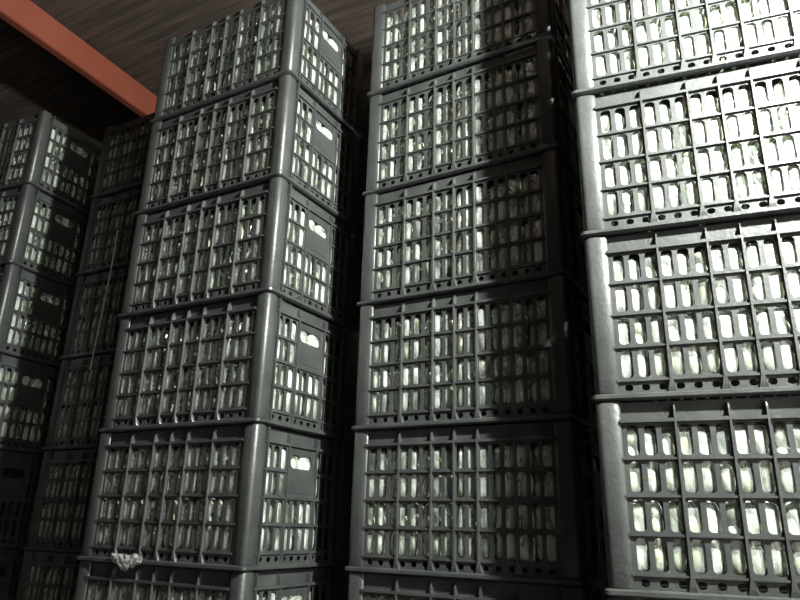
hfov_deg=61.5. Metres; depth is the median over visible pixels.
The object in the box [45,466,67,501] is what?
bag
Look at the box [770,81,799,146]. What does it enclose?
bag
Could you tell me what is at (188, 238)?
bag
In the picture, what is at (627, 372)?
bag
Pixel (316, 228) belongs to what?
bag
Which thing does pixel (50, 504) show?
bag
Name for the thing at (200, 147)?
cabbage
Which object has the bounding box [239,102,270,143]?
cabbage
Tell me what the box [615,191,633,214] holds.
bag
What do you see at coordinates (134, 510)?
bag
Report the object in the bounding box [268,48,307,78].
bag
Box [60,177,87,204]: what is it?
bag
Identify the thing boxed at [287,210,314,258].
bag
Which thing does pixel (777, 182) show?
bag
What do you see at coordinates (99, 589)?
bag
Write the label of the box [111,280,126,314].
bag
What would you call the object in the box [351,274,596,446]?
plastic crate
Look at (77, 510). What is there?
bag
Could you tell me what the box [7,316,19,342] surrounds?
bag
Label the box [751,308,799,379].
bag
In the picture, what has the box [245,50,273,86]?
bag
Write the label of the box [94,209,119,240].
bag
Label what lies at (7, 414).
cabbage
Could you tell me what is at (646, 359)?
bag
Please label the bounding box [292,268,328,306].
bag
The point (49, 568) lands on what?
bag
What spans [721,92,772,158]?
bag
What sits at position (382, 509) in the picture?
bag
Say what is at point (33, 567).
bag
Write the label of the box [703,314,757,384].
bag
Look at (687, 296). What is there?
bag
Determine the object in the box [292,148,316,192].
bag
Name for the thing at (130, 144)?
cabbage
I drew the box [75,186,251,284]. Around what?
plastic crate
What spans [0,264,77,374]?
plastic crate
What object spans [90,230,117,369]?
strap
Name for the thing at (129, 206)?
bag
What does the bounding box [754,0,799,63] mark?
bag
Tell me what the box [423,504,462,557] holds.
bag
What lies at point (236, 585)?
plastic crate
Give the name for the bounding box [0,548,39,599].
plastic crate
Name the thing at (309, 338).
bag
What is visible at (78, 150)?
cabbage
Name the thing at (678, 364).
bag
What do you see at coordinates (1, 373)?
bag
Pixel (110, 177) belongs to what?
bag
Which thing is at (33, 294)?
bag
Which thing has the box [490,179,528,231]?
bag
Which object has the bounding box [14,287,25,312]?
bag
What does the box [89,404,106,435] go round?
cabbage
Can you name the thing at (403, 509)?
bag
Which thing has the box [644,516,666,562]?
bag
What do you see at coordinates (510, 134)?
bag
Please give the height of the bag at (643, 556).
0.134 m
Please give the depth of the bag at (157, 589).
1.74 m
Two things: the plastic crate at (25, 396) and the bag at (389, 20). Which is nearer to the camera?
the bag at (389, 20)
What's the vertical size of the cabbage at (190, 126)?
0.134 m
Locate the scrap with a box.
[110,553,142,570]
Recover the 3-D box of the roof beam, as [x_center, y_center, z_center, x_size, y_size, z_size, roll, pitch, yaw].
[-1.858,-1.398,2.637,0.046,0.149,4.300,-7,-21,24]
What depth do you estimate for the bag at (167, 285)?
2.05 m
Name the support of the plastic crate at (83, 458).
on the plastic crate at (63, 560)
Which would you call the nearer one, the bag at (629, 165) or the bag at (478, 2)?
the bag at (629, 165)
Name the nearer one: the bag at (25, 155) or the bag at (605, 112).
the bag at (605, 112)
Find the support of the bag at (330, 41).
on the bag at (325, 73)
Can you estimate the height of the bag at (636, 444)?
0.134 m
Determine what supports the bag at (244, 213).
on the bag at (239, 257)
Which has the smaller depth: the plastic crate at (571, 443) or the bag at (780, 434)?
the bag at (780, 434)
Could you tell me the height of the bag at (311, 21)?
0.134 m
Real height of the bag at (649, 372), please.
0.134 m
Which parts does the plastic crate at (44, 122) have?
corner post, handle panel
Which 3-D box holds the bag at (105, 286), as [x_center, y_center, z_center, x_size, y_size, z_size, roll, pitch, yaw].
[-1.168,0.007,2.694,0.094,0.134,0.094,-9,-21,28]
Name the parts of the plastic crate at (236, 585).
corner post, corner post, corner post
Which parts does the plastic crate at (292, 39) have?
corner post, corner post, handle panel, corner post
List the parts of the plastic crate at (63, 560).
corner post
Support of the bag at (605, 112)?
in the plastic crate at (586, 81)
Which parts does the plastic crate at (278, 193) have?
corner post, corner post, handle panel, corner post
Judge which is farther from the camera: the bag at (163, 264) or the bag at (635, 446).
the bag at (163, 264)
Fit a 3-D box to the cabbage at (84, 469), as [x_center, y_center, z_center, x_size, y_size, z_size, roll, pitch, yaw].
[-1.101,0.656,2.424,0.094,0.134,0.094,-9,-21,27]
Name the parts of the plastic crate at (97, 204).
corner post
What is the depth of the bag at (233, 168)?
2.08 m
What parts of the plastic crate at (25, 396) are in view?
handle panel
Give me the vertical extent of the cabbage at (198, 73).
0.134 m
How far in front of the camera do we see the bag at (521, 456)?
1.57 m
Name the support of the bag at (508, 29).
in the plastic crate at (545, 24)
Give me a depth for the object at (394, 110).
2.09 m
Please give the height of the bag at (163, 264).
0.134 m
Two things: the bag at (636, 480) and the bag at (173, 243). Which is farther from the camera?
the bag at (173, 243)
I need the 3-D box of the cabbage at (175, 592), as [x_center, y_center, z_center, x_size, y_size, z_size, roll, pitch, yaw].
[-0.562,0.798,1.710,0.094,0.134,0.094,-9,-21,28]
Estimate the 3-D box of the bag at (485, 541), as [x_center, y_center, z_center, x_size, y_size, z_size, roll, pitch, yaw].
[0.196,0.554,1.603,0.094,0.134,0.094,-9,-21,29]
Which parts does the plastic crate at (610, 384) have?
corner post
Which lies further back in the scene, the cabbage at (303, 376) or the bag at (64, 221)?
the bag at (64, 221)
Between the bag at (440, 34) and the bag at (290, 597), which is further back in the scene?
the bag at (440, 34)
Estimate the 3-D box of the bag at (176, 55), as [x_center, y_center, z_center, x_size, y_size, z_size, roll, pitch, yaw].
[-0.771,-0.821,2.406,0.094,0.134,0.094,-9,-21,28]
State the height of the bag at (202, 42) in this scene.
0.134 m
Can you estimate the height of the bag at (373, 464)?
0.134 m
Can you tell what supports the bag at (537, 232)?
in the plastic crate at (556, 223)
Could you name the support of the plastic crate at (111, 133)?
on the plastic crate at (97, 204)
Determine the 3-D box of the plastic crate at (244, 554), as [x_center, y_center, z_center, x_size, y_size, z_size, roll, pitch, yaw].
[-0.527,0.574,1.945,0.608,0.349,0.422,-9,-21,28]
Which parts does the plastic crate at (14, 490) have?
handle panel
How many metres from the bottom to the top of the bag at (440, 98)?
0.134 m
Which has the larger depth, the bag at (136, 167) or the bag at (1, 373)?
the bag at (136, 167)
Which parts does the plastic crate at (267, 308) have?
corner post, corner post, handle panel, corner post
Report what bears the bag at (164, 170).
in the plastic crate at (287, 93)
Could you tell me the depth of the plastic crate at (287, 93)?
2.12 m
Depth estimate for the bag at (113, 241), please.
2.72 m
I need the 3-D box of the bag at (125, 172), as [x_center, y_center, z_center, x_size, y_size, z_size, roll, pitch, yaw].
[-1.154,-0.530,2.874,0.094,0.134,0.094,-9,-21,28]
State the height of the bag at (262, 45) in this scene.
0.134 m
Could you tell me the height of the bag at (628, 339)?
0.134 m
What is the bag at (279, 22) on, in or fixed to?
on the bag at (275, 62)
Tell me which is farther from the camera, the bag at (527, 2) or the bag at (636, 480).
the bag at (527, 2)
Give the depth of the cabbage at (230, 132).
2.12 m
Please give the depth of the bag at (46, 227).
2.83 m
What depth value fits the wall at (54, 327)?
5.26 m
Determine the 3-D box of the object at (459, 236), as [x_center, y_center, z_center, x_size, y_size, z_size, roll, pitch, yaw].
[0.132,-0.224,1.916,0.094,0.134,0.094,-9,-21,28]
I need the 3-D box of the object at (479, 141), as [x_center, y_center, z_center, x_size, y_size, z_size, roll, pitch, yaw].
[0.222,-0.441,1.940,0.094,0.134,0.094,-9,-21,29]
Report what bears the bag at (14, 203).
on the bag at (7, 233)
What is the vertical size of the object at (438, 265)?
0.134 m
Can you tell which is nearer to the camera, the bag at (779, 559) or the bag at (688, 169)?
the bag at (779, 559)
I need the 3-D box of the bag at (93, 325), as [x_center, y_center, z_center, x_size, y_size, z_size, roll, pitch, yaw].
[-1.171,0.134,2.651,0.094,0.134,0.094,-9,-21,28]
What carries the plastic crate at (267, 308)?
on the plastic crate at (244, 554)
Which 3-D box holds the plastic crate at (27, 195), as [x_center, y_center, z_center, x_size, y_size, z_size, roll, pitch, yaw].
[-1.714,-0.218,2.972,0.608,0.349,0.422,-6,-20,22]
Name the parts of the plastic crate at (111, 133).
corner post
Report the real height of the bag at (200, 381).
0.134 m
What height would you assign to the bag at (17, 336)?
0.134 m
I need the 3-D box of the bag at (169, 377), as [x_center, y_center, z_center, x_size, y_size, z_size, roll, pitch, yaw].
[-0.632,0.275,1.935,0.094,0.134,0.094,-9,-21,28]
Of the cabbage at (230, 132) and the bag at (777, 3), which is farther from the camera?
the cabbage at (230, 132)
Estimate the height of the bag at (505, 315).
0.134 m
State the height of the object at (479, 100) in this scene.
0.134 m
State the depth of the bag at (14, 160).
2.84 m
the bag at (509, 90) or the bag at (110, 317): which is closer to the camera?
the bag at (509, 90)
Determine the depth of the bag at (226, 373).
1.81 m
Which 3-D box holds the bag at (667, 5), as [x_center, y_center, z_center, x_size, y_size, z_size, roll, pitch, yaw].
[0.656,-0.696,1.577,0.094,0.134,0.094,-6,-20,20]
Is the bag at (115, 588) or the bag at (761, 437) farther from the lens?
the bag at (115, 588)
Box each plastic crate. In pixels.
[0,110,114,234]
[0,184,92,299]
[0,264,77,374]
[0,354,68,454]
[0,450,57,547]
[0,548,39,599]
[15,550,224,599]
[22,449,230,552]
[42,354,244,450]
[59,258,244,371]
[74,558,337,599]
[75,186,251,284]
[76,423,343,571]
[90,112,261,214]
[99,292,349,447]
[117,177,354,335]
[134,74,358,254]
[150,0,363,153]
[345,419,606,585]
[348,567,608,599]
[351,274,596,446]
[357,149,588,329]
[363,38,581,239]
[367,0,573,143]
[567,0,799,170]
[575,57,799,293]
[585,214,799,428]
[596,396,799,599]
[597,0,799,65]
[608,584,788,599]
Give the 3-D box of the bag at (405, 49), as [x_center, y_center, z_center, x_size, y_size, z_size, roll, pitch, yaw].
[0.064,-0.747,2.141,0.094,0.134,0.094,-9,-21,28]
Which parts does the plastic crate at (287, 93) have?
corner post, corner post, handle panel, corner post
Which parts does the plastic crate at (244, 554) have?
corner post, corner post, corner post, handle panel, corner post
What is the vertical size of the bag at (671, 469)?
0.134 m
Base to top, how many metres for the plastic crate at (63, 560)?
0.349 m
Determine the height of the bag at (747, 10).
0.134 m
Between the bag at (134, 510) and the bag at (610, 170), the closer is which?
the bag at (610, 170)
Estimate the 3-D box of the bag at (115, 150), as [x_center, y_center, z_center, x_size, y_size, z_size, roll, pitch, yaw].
[-1.235,-0.644,2.962,0.094,0.134,0.094,-9,-21,28]
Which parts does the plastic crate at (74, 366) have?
corner post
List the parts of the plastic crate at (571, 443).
corner post, corner post, corner post, handle panel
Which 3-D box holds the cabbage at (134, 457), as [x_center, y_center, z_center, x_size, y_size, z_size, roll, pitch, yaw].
[-0.723,0.492,1.910,0.094,0.134,0.094,-9,-21,27]
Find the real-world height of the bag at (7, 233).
0.134 m
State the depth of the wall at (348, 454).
7.29 m
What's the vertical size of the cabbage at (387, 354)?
0.134 m
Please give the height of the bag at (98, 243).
0.134 m
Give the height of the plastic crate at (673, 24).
0.349 m
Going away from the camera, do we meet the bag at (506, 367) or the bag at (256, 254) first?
the bag at (506, 367)
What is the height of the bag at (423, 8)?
0.134 m
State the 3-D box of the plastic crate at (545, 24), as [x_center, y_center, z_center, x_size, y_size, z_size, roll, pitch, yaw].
[0.264,-0.794,2.217,0.608,0.349,0.422,-9,-21,28]
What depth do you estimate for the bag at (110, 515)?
1.88 m
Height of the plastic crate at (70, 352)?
0.349 m
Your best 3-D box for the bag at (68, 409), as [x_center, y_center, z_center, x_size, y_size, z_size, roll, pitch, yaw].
[-1.263,0.478,2.580,0.094,0.134,0.095,-9,-21,28]
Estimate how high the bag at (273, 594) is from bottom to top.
0.134 m
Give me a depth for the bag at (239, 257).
1.92 m
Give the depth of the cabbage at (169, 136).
2.26 m
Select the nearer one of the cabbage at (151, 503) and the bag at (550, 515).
the bag at (550, 515)
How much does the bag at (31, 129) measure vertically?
0.134 m
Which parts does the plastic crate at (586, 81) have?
corner post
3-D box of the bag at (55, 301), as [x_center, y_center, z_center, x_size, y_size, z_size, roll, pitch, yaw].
[-1.478,0.047,2.836,0.095,0.134,0.095,-6,-20,21]
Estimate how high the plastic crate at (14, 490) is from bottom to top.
0.349 m
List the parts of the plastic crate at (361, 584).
corner post, corner post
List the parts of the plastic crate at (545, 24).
corner post, corner post, handle panel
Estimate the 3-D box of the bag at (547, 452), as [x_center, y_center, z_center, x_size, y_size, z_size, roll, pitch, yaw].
[0.366,0.399,1.555,0.094,0.134,0.094,-9,-21,28]
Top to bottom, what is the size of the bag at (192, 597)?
0.134 m
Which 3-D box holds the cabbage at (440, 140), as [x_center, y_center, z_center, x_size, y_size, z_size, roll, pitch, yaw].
[0.138,-0.428,1.986,0.094,0.134,0.095,-9,-21,28]
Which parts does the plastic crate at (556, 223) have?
corner post, corner post, handle panel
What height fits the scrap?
0.047 m
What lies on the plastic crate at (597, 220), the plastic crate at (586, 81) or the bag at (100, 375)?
the plastic crate at (586, 81)
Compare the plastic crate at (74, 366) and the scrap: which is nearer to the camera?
the scrap
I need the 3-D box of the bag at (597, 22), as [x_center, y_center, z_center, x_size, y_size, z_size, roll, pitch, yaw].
[0.477,-0.678,1.643,0.094,0.134,0.095,-6,-20,20]
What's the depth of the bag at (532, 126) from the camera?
1.82 m
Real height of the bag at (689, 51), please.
0.134 m
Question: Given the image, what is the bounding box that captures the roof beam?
[0,0,169,119]
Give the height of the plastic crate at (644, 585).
0.349 m
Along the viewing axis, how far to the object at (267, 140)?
2.02 m
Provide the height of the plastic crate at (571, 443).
0.349 m
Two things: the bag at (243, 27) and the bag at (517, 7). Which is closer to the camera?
the bag at (517, 7)
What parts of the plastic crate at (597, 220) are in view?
corner post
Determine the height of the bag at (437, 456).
0.134 m
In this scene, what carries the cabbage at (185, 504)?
in the plastic crate at (244, 554)
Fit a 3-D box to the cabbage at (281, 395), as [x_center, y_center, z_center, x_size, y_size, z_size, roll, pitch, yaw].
[-0.332,0.265,1.881,0.094,0.134,0.094,-9,-21,28]
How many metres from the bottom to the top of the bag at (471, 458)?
0.134 m
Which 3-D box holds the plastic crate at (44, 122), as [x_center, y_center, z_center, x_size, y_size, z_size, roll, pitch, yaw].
[-1.706,-0.550,3.084,0.608,0.349,0.422,-6,-20,22]
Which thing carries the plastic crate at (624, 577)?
on the plastic crate at (644, 585)
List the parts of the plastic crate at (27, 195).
corner post, handle panel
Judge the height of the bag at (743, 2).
0.134 m
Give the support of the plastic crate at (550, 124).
on the plastic crate at (556, 223)
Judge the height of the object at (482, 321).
0.134 m
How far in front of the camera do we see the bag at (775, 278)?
1.28 m
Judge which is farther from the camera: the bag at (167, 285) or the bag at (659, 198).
the bag at (167, 285)
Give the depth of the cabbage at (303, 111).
2.11 m
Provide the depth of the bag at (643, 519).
1.33 m
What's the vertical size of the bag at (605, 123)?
0.134 m
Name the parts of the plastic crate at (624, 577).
corner post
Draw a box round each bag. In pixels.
[0,202,10,232]
[0,371,6,397]
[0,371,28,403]
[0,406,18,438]
[1,230,35,258]
[2,156,21,179]
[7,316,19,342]
[7,318,39,352]
[8,201,41,232]
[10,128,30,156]
[13,287,45,320]
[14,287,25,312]
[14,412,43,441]
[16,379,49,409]
[20,153,50,184]
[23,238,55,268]
[26,126,55,157]
[26,566,61,599]
[29,208,60,242]
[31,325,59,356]
[33,294,65,326]
[38,503,64,537]
[38,567,77,599]
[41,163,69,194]
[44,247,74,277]
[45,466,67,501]
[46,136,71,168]
[51,217,79,249]
[51,503,78,538]
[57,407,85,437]
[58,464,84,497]
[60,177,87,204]
[60,568,78,599]
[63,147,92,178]
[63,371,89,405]
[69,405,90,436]
[71,503,88,538]
[73,318,93,346]
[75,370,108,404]
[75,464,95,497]
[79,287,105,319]
[85,315,105,344]
[88,581,124,599]
[89,238,107,263]
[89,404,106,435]
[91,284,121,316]
[92,368,111,398]
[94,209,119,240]
[97,500,136,544]
[101,234,123,259]
[103,167,116,193]
[103,315,120,341]
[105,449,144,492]
[105,583,133,599]
[106,203,128,236]
[107,140,129,165]
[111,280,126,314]
[113,498,159,546]
[114,162,136,191]
[118,230,134,256]
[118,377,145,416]
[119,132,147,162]
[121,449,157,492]
[124,199,139,232]
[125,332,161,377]
[131,586,167,599]
[133,156,146,177]
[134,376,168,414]
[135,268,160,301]
[137,126,151,156]
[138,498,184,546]
[141,228,169,271]
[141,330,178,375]
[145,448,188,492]
[151,169,179,210]
[151,262,183,297]
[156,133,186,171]
[157,222,193,265]
[157,371,191,412]
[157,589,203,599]
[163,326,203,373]
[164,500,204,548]
[166,82,189,117]
[167,165,196,200]
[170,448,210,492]
[171,47,190,85]
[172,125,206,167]
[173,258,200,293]
[179,221,216,259]
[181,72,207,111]
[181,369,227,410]
[184,591,224,599]
[185,39,218,74]
[188,160,221,199]
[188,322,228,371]
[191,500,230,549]
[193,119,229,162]
[197,255,230,290]
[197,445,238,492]
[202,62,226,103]
[202,210,241,257]
[206,30,233,68]
[208,367,247,408]
[210,151,246,190]
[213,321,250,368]
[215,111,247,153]
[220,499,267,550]
[222,245,257,284]
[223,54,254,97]
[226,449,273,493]
[227,21,255,61]
[227,209,259,252]
[234,140,266,185]
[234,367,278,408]
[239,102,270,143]
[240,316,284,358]
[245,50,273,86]
[247,246,289,283]
[250,11,279,52]
[252,199,294,245]
[257,591,285,599]
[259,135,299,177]
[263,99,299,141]
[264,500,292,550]
[267,594,302,599]
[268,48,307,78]
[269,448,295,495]
[272,11,309,44]
[276,322,305,370]
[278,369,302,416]
[283,257,311,297]
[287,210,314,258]
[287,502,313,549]
[288,332,325,377]
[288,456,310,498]
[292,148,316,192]
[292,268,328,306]
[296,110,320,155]
[300,168,335,204]
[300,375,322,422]
[301,223,326,268]
[303,20,326,62]
[306,54,323,92]
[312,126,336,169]
[313,39,343,79]
[323,71,336,108]
[366,594,388,599]
[367,503,395,553]
[369,450,396,502]
[373,369,396,412]
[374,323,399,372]
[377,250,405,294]
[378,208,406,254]
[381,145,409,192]
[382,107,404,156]
[385,51,407,94]
[386,18,407,54]
[388,597,424,599]
[389,503,425,555]
[390,450,429,496]
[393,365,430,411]
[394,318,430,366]
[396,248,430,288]
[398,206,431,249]
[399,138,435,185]
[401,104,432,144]
[402,41,435,84]
[404,5,433,48]
[423,447,461,496]
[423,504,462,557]
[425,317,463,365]
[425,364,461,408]
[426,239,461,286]
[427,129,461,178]
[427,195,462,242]
[428,95,461,139]
[429,31,464,77]
[430,0,461,39]
[457,19,490,65]
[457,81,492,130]
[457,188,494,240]
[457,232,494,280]
[458,0,490,29]
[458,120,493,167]
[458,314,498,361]
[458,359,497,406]
[458,448,499,496]
[458,505,501,559]
[487,0,520,22]
[488,8,522,54]
[488,70,524,123]
[488,117,527,163]
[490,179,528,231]
[490,225,529,272]
[493,303,534,356]
[493,355,535,408]
[494,446,539,496]
[496,503,540,561]
[518,0,532,46]
[519,0,530,9]
[519,63,534,109]
[521,110,536,147]
[524,180,540,227]
[525,220,542,270]
[529,300,546,354]
[531,357,549,401]
[534,445,553,496]
[536,506,556,561]
[591,0,616,48]
[594,35,618,95]
[600,18,618,68]
[601,114,627,169]
[604,61,619,117]
[605,139,630,194]
[606,167,632,225]
[613,259,642,323]
[615,165,633,208]
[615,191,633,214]
[618,321,647,387]
[618,352,650,402]
[619,0,658,36]
[622,25,663,90]
[622,274,644,335]
[624,301,646,342]
[625,336,649,390]
[627,429,658,492]
[630,106,674,171]
[633,444,660,501]
[633,499,665,571]
[635,443,659,500]
[636,160,679,219]
[640,512,665,570]
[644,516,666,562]
[645,253,692,323]
[652,317,701,386]
[657,0,703,30]
[662,426,714,492]
[663,15,710,81]
[669,502,722,573]
[675,97,722,163]
[679,152,729,214]
[690,252,746,318]
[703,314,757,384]
[705,0,748,24]
[707,4,758,71]
[711,424,771,492]
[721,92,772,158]
[725,501,787,576]
[728,142,784,208]
[744,243,799,310]
[750,0,794,11]
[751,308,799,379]
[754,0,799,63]
[767,426,799,492]
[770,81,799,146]
[780,139,799,190]
[780,504,799,577]
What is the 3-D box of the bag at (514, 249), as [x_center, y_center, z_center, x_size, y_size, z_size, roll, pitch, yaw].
[0.296,-0.123,1.781,0.094,0.134,0.094,-9,-21,28]
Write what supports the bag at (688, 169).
in the plastic crate at (597, 220)
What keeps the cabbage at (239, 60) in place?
in the plastic crate at (292, 39)
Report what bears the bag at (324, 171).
in the plastic crate at (287, 93)
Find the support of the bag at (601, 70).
in the plastic crate at (586, 81)
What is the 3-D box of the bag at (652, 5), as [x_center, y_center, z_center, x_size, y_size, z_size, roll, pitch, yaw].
[0.566,-0.687,1.610,0.094,0.134,0.094,-6,-20,20]
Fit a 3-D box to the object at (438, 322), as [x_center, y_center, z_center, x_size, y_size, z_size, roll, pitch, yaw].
[0.124,0.107,1.803,0.094,0.134,0.094,-9,-21,28]
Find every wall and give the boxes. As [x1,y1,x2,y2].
[0,230,286,598]
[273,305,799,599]
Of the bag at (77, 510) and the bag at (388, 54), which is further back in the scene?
the bag at (77, 510)
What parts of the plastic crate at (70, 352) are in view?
corner post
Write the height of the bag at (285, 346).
0.134 m
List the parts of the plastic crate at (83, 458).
corner post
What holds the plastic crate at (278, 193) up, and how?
on the plastic crate at (267, 308)
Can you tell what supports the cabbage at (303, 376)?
in the plastic crate at (267, 308)
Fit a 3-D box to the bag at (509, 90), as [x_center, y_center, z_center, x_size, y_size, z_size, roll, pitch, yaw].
[0.308,-0.582,1.937,0.094,0.134,0.094,-9,-21,29]
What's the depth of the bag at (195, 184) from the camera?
2.13 m
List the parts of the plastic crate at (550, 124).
corner post, corner post, handle panel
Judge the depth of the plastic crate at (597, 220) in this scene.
1.42 m
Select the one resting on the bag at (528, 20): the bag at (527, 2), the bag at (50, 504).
the bag at (527, 2)
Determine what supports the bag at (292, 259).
in the plastic crate at (278, 193)
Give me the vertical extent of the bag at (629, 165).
0.134 m
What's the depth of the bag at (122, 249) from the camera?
2.69 m
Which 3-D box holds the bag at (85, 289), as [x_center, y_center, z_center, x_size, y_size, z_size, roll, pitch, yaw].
[-1.252,0.020,2.739,0.094,0.134,0.095,-9,-21,28]
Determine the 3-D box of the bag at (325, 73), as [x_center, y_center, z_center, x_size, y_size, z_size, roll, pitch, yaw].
[-0.259,-0.702,2.300,0.094,0.134,0.094,-9,-21,28]
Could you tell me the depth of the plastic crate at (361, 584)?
1.56 m
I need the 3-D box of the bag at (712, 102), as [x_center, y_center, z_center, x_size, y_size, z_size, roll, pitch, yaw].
[0.648,-0.364,1.465,0.094,0.134,0.094,-6,-20,21]
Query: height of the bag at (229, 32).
0.134 m
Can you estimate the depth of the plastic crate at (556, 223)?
1.81 m
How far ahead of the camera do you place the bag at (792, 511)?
1.15 m
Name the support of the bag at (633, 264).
on the bag at (627, 372)
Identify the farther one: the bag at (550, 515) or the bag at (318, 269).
the bag at (318, 269)
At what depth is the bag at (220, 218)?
2.02 m
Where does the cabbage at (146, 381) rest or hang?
in the plastic crate at (267, 308)
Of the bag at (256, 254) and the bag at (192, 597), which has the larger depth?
the bag at (256, 254)
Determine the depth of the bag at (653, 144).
1.46 m
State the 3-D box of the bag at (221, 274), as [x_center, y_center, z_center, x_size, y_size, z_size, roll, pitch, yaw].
[-0.539,-0.070,2.001,0.094,0.134,0.094,-9,-21,28]
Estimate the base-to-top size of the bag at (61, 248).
0.134 m
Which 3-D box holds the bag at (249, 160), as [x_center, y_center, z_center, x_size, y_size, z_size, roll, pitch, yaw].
[-0.448,-0.414,2.070,0.094,0.134,0.094,-9,-21,28]
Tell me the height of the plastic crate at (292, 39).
0.349 m
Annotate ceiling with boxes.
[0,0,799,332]
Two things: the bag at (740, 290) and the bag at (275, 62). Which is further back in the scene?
the bag at (275, 62)
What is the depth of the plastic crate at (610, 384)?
1.31 m
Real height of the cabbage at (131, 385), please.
0.134 m
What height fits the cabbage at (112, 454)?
0.134 m
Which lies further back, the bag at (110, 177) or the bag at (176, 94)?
the bag at (110, 177)
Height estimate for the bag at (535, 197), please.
0.134 m
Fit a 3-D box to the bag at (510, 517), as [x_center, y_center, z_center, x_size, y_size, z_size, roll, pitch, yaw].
[0.279,0.540,1.557,0.095,0.134,0.095,-9,-21,29]
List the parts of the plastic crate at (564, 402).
corner post, handle panel, corner post, corner post, handle panel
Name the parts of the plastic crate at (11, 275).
corner post, handle panel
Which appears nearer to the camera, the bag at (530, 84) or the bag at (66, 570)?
the bag at (530, 84)
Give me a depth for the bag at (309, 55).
2.18 m
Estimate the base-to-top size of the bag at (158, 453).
0.134 m
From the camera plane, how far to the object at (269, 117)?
2.06 m
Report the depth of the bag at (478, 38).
2.02 m
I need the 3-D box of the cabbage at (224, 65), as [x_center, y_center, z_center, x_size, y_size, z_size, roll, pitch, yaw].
[-0.607,-0.720,2.272,0.094,0.134,0.094,-9,-21,28]
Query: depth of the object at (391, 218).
1.97 m
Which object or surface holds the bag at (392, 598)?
in the plastic crate at (361, 584)
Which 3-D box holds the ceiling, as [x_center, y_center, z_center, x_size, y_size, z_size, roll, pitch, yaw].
[-0.753,-1.460,2.773,7.100,0.104,10.200,-9,-21,28]
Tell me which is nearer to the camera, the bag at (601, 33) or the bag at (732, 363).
the bag at (732, 363)
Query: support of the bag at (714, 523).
in the plastic crate at (624, 577)
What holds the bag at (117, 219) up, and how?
on the bag at (113, 241)
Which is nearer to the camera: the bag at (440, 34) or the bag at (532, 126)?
the bag at (532, 126)
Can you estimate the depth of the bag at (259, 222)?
1.93 m
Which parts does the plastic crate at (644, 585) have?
corner post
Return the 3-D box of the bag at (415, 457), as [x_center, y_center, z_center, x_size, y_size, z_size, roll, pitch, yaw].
[0.032,0.453,1.738,0.094,0.134,0.095,-9,-21,28]
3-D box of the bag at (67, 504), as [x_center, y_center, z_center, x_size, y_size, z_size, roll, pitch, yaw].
[-1.189,0.797,2.425,0.095,0.134,0.095,-9,-21,28]
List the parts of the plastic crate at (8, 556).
handle panel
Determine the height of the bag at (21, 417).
0.134 m
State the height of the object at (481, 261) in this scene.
0.134 m
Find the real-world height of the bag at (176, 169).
0.134 m

